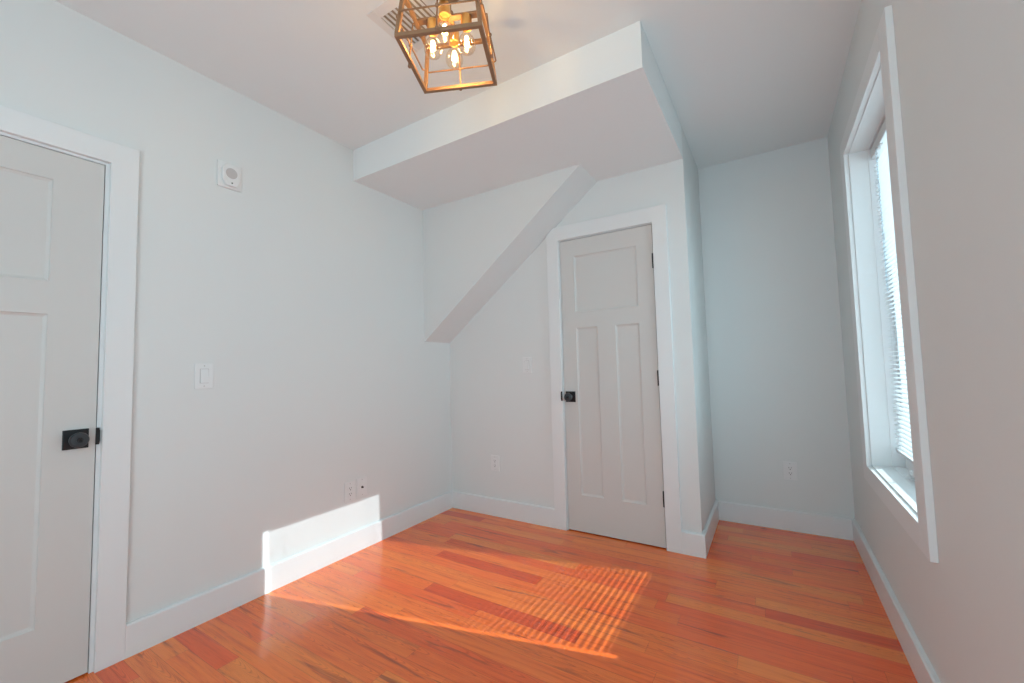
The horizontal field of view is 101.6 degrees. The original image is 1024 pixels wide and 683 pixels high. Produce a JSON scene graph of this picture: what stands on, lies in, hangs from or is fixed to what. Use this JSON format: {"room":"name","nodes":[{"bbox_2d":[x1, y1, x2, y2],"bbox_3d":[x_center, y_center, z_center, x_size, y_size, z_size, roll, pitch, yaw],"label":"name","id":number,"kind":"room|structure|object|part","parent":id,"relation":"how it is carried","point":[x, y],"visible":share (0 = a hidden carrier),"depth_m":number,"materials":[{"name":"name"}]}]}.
{"room":"empty bedroom","nodes":[
{"label":"empty bedroom","id":0,"kind":"room"},
{"bbox_2d":[0,0,451,622],"bbox_3d":[-1.658,-0.014,1.823,0.120,2.616,4.300,-4,-4,32],"label":"wall","id":1,"kind":"structure","parent":0,"point":[302,287],"depth_m":2.16,"materials":[{"name":"white paint"}]},
{"bbox_2d":[0,135,104,682],"bbox_3d":[-1.863,0.258,1.326,0.098,2.010,0.800,-4,-4,32],"label":"door","id":2,"kind":"structure","parent":1,"relation":"in","point":[51,202],"depth_m":1.56,"materials":[{"name":"white paint"}]},
{"bbox_3d":[-1.662,0.376,1.600,0.052,0.057,0.057,-4,-4,32],"label":"knob","id":3,"kind":"part","parent":2,"relation":"part of","materials":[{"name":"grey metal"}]},
{"bbox_2d":[0,105,139,673],"bbox_3d":[-1.892,0.211,1.346,0.078,2.120,1.010,-4,-4,32],"label":"door frame","id":4,"kind":"structure","parent":1,"relation":"attached to","point":[111,497],"depth_m":1.70,"materials":[{"name":"white paint"}]},
{"bbox_3d":[-1.654,0.377,1.668,0.004,0.066,0.013,-4,-4,32],"label":"strike plate","id":5,"kind":"part","parent":4,"relation":"part of","materials":[{"name":"black metal"}]},
{"bbox_2d":[194,363,213,388],"bbox_3d":[-1.465,0.164,1.990,0.014,0.120,0.078,-4,-4,32],"label":"light switch","id":6,"kind":"object","parent":1,"relation":"attached to","point":[203,373],"visible":1,"depth_m":1.99,"materials":[{"name":"white plastic"}]},
{"bbox_2d":[217,159,241,191],"bbox_3d":[-1.434,-0.844,2.127,0.030,0.132,0.112,-4,-4,32],"label":"fire alarm","id":7,"kind":"object","parent":1,"relation":"attached to","point":[229,176],"visible":1,"depth_m":2.11,"materials":[{"name":"white plastic"}]},
{"bbox_2d":[226,168,236,178],"bbox_3d":[-1.422,-0.852,2.120,0.002,0.053,0.053,-4,-4,32],"label":"speaker grille","id":8,"kind":"object","parent":7,"relation":"attached to","point":[231,173],"depth_m":2.12,"materials":[{"name":"grey plastic"}]},
{"bbox_2d":[125,491,452,658],"bbox_3d":[-1.568,1.222,1.712,0.018,0.131,4.100,-4,-4,32],"label":"baseboard","id":9,"kind":"structure","parent":1,"relation":"attached to","point":[145,632],"depth_m":2.15,"materials":[{"name":"white paint"}]},
{"bbox_2d":[344,480,354,502],"bbox_3d":[-1.021,0.945,2.633,0.009,0.120,0.078,-4,-4,32],"label":"electrical outlet","id":10,"kind":"object","parent":1,"relation":"attached to","point":[349,487],"visible":1,"depth_m":2.62,"materials":[{"name":"white plastic"}]},
{"bbox_2d":[348,485,352,497],"bbox_3d":[-1.018,0.945,2.632,0.003,0.068,0.034,-4,-4,32],"label":"receptacle","id":11,"kind":"object","parent":10,"relation":"attached to","point":[350,487],"depth_m":2.63,"materials":[{"name":"grey plastic"}]},
{"bbox_2d":[357,476,366,497],"bbox_3d":[-0.970,0.943,2.708,0.017,0.120,0.078,-4,-4,32],"label":"cable plate","id":12,"kind":"object","parent":1,"relation":"attached to","point":[361,482],"visible":1,"depth_m":2.71,"materials":[{"name":"white plastic"}]},
{"bbox_2d":[55,0,860,168],"bbox_3d":[-0.291,-1.422,1.445,2.988,0.080,4.996,-4,-4,32],"label":"ceiling","id":13,"kind":"structure","parent":0,"point":[742,78],"depth_m":1.96,"materials":[{"name":"white paint"}]},
{"bbox_2d":[366,0,456,53],"bbox_3d":[-0.417,-1.355,1.770,0.284,0.008,0.260,-4,-4,32],"label":"ceiling vent","id":14,"kind":"object","parent":13,"relation":"in","point":[384,15],"visible":0.63,"depth_m":1.75,"materials":[{"name":"white metal"}]},
{"bbox_2d":[394,0,496,93],"bbox_3d":[-0.240,-1.216,1.599,0.334,0.316,0.334,-2,-3,7],"label":"lantern","id":15,"kind":"object","parent":13,"relation":"hanging from","point":[446,14],"visible":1,"depth_m":1.59,"materials":[{"name":"brown metal"}]},
{"bbox_3d":[-0.386,-1.145,1.614,0.019,0.006,0.286,-2,-3,7],"label":"rod","id":16,"kind":"part","parent":15,"relation":"part of","materials":[{"name":"brown metal"}]},
{"bbox_3d":[-0.388,-1.147,1.614,0.032,0.179,0.006,-2,-3,7],"label":"upright rod","id":17,"kind":"part","parent":15,"relation":"part of","materials":[{"name":"brown metal"}]},
{"bbox_2d":[427,17,437,36],"bbox_3d":[-0.305,-1.210,1.607,0.042,0.048,0.042,-2,-3,7],"label":"socket","id":18,"kind":"object","parent":15,"relation":"attached to","point":[431,21],"depth_m":1.59,"materials":[{"name":"gold metal"}]},
{"bbox_3d":[-0.258,-1.161,1.445,0.006,0.179,0.032,-2,-3,7],"label":"upright rod","id":19,"kind":"part","parent":15,"relation":"part of","materials":[{"name":"brown metal"}]},
{"bbox_3d":[-0.258,-1.159,1.447,0.286,0.006,0.019,-2,-3,7],"label":"rod","id":20,"kind":"part","parent":15,"relation":"part of","materials":[{"name":"brown metal"}]},
{"bbox_2d":[438,0,449,20],"bbox_3d":[-0.248,-1.216,1.533,0.042,0.048,0.042,-2,-3,7],"label":"socket","id":21,"kind":"object","parent":15,"relation":"attached to","point":[444,11],"depth_m":1.52,"materials":[{"name":"gold metal"}]},
{"bbox_3d":[-0.240,-1.239,1.600,0.260,0.009,0.026,-2,-3,7],"label":"cross arm","id":22,"kind":"part","parent":15,"relation":"part of","materials":[{"name":"brown metal"}]},
{"bbox_3d":[-0.240,-1.239,1.600,0.026,0.009,0.260,-2,-3,7],"label":"cross arm","id":23,"kind":"part","parent":15,"relation":"part of","materials":[{"name":"brown metal"}]},
{"bbox_2d":[449,31,459,47],"bbox_3d":[-0.231,-1.208,1.664,0.042,0.048,0.042,-2,-3,7],"label":"socket","id":24,"kind":"object","parent":15,"relation":"attached to","point":[454,38],"depth_m":1.65,"materials":[{"name":"gold metal"}]},
{"bbox_3d":[-0.218,-1.142,1.742,0.286,0.006,0.019,-2,-3,7],"label":"rod","id":25,"kind":"part","parent":15,"relation":"part of","materials":[{"name":"brown metal"}]},
{"bbox_3d":[-0.218,-1.144,1.744,0.006,0.179,0.032,-2,-3,7],"label":"upright rod","id":26,"kind":"part","parent":15,"relation":"part of","materials":[{"name":"brown metal"}]},
{"bbox_2d":[461,12,471,32],"bbox_3d":[-0.174,-1.214,1.590,0.042,0.048,0.042,-2,-3,7],"label":"socket","id":27,"kind":"object","parent":15,"relation":"attached to","point":[466,17],"depth_m":1.57,"materials":[{"name":"gold metal"}]},
{"bbox_3d":[-0.090,-1.155,1.575,0.019,0.006,0.286,-2,-3,7],"label":"rod","id":28,"kind":"part","parent":15,"relation":"part of","materials":[{"name":"brown metal"}]},
{"bbox_3d":[-0.088,-1.157,1.575,0.032,0.179,0.006,-2,-3,8],"label":"upright rod","id":29,"kind":"part","parent":15,"relation":"part of","materials":[{"name":"brown metal"}]},
{"bbox_2d":[65,508,917,682],"bbox_3d":[-0.224,1.253,1.285,2.988,0.050,4.996,-4,-4,32],"label":"floor","id":30,"kind":"structure","parent":0,"point":[455,595],"depth_m":1.91,"materials":[{"name":"brown wood"}]},
{"bbox_2d":[423,164,596,342],"bbox_3d":[-0.049,-0.552,3.083,1.344,1.053,0.303,-4,-4,32],"label":"wall","id":31,"kind":"structure","parent":0,"point":[472,245],"depth_m":3.06,"materials":[{"name":"white paint"}]},
{"bbox_2d":[353,21,682,209],"bbox_3d":[0.000,-1.209,2.697,1.902,0.210,0.956,-4,-4,32],"label":"ceiling","id":32,"kind":"structure","parent":0,"point":[604,106],"depth_m":2.33,"materials":[{"name":"white paint"}]},
{"bbox_2d":[450,127,704,533],"bbox_3d":[0.314,0.012,3.082,1.902,2.616,0.120,-4,-4,32],"label":"wall","id":33,"kind":"structure","parent":0,"point":[499,409],"depth_m":3.10,"materials":[{"name":"white paint"}]},
{"bbox_2d":[491,455,499,470],"bbox_3d":[-0.131,0.944,3.241,0.078,0.120,0.009,-4,-4,32],"label":"electrical outlet","id":34,"kind":"object","parent":33,"relation":"attached to","point":[495,466],"visible":1,"depth_m":3.24,"materials":[{"name":"white plastic"}]},
{"bbox_2d":[493,459,496,467],"bbox_3d":[-0.133,0.944,3.239,0.034,0.068,0.003,-4,-4,32],"label":"receptacle","id":35,"kind":"object","parent":34,"relation":"attached to","point":[494,460],"depth_m":3.24,"materials":[{"name":"grey plastic"}]},
{"bbox_2d":[452,491,554,527],"bbox_3d":[-0.088,1.274,3.195,0.930,0.131,0.018,-4,-4,32],"label":"baseboard","id":36,"kind":"structure","parent":33,"relation":"attached to","point":[518,511],"depth_m":3.16,"materials":[{"name":"white paint"}]},
{"bbox_2d":[522,357,531,372],"bbox_3d":[0.112,0.177,3.121,0.078,0.120,0.014,-4,-4,32],"label":"light switch","id":37,"kind":"object","parent":33,"relation":"attached to","point":[527,361],"visible":1,"depth_m":3.12,"materials":[{"name":"white plastic"}]},
{"bbox_2d":[560,225,666,547],"bbox_3d":[0.641,0.274,2.780,0.656,2.025,0.098,-4,-4,32],"label":"door","id":38,"kind":"structure","parent":33,"relation":"in","point":[615,483],"depth_m":2.78,"materials":[{"name":"white paint"}]},
{"bbox_3d":[0.396,0.386,2.904,0.057,0.057,0.052,-4,-4,32],"label":"knob","id":39,"kind":"part","parent":38,"relation":"part of","materials":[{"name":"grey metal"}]},
{"bbox_2d":[546,204,681,553],"bbox_3d":[0.652,0.225,2.812,0.843,2.140,0.081,-4,-4,32],"label":"door frame","id":40,"kind":"structure","parent":33,"relation":"attached to","point":[656,216],"depth_m":2.68,"materials":[{"name":"white paint"}]},
{"bbox_2d":[685,137,715,524],"bbox_3d":[1.289,-0.021,2.946,0.100,2.616,0.676,-4,-4,32],"label":"wall","id":41,"kind":"structure","parent":0,"point":[707,461],"depth_m":2.85,"materials":[{"name":"white paint"}]},
{"bbox_2d":[681,500,718,558],"bbox_3d":[1.260,1.214,2.769,0.129,0.131,0.714,-4,-4,32],"label":"baseboard","id":42,"kind":"structure","parent":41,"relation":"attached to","point":[693,544],"depth_m":2.49,"materials":[{"name":"white paint"}]},
{"bbox_2d":[698,137,854,518],"bbox_3d":[1.893,-0.038,2.910,0.966,2.616,0.100,-4,-4,32],"label":"wall","id":43,"kind":"structure","parent":0,"point":[775,346],"depth_m":2.89,"materials":[{"name":"white paint"}]},
{"bbox_2d":[718,501,853,540],"bbox_3d":[1.821,1.204,2.830,0.760,0.131,0.018,-4,-4,32],"label":"baseboard","id":44,"kind":"structure","parent":43,"relation":"attached to","point":[796,521],"depth_m":2.80,"materials":[{"name":"white paint"}]},
{"bbox_2d":[783,461,797,480],"bbox_3d":[1.876,0.872,2.816,0.078,0.120,0.009,-4,-4,32],"label":"electrical outlet","id":45,"kind":"object","parent":43,"relation":"attached to","point":[789,468],"visible":1,"depth_m":2.81,"materials":[{"name":"white plastic"}]},
{"bbox_2d":[787,466,793,475],"bbox_3d":[1.874,0.872,2.814,0.034,0.068,0.003,-4,-4,32],"label":"receptacle","id":46,"kind":"object","parent":45,"relation":"attached to","point":[790,469],"depth_m":2.81,"materials":[{"name":"grey plastic"}]},
{"bbox_2d":[827,0,1023,682],"bbox_3d":[0.912,-0.153,0.581,0.170,2.616,4.896,-4,-4,32],"label":"wall","id":47,"kind":"structure","parent":0,"point":[960,63],"depth_m":1.01,"materials":[{"name":"white paint"}]},
{"bbox_2d":[840,5,938,562],"bbox_3d":[1.597,-0.198,1.712,0.188,1.760,1.061,-4,-4,32],"label":"window","id":48,"kind":"structure","parent":47,"relation":"in","point":[898,472],"depth_m":1.95,"materials":[{"name":"white paint"}]},
{"bbox_3d":[1.638,-0.201,1.687,0.092,1.594,0.865,-4,-4,32],"label":"frame","id":49,"kind":"part","parent":48,"relation":"part of","materials":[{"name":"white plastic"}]},
{"bbox_2d":[870,120,912,462],"bbox_3d":[1.627,-0.234,1.720,0.039,1.496,0.787,-4,-4,32],"label":"window blind","id":50,"kind":"object","parent":48,"relation":"attached to","point":[879,150],"visible":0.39,"depth_m":1.94,"materials":[{"name":"white plastic"}]},
{"bbox_3d":[1.632,-0.215,1.716,0.028,1.436,0.584,-4,-4,32],"label":"ladder cord","id":51,"kind":"part","parent":50,"relation":"part of","materials":[{"name":"white plastic"}]},
{"bbox_3d":[1.650,0.507,1.673,0.025,0.012,0.763,-4,-4,32],"label":"rail","id":52,"kind":"part","parent":50,"relation":"part of","materials":[{"name":"white plastic"}]},
{"bbox_3d":[1.656,-0.202,1.676,0.038,1.580,0.851,-4,-4,32],"label":"sash","id":53,"kind":"part","parent":48,"relation":"part of","materials":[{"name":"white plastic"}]},
{"bbox_3d":[1.659,-0.204,1.680,0.004,1.468,0.777,-4,-4,32],"label":"pane","id":54,"kind":"part","parent":48,"relation":"part of","materials":[{"name":"clear glass"}]},
{"bbox_3d":[1.726,0.567,1.795,0.042,0.057,0.132,-4,-4,32],"label":"crank handle","id":55,"kind":"part","parent":48,"relation":"part of","materials":[{"name":"white plastic"}]},
{"bbox_2d":[852,519,940,682],"bbox_3d":[0.890,1.093,0.599,0.018,0.131,4.796,-4,-4,32],"label":"baseboard","id":56,"kind":"structure","parent":47,"relation":"attached to","point":[923,670],"depth_m":1.70,"materials":[{"name":"white paint"}]}
]}

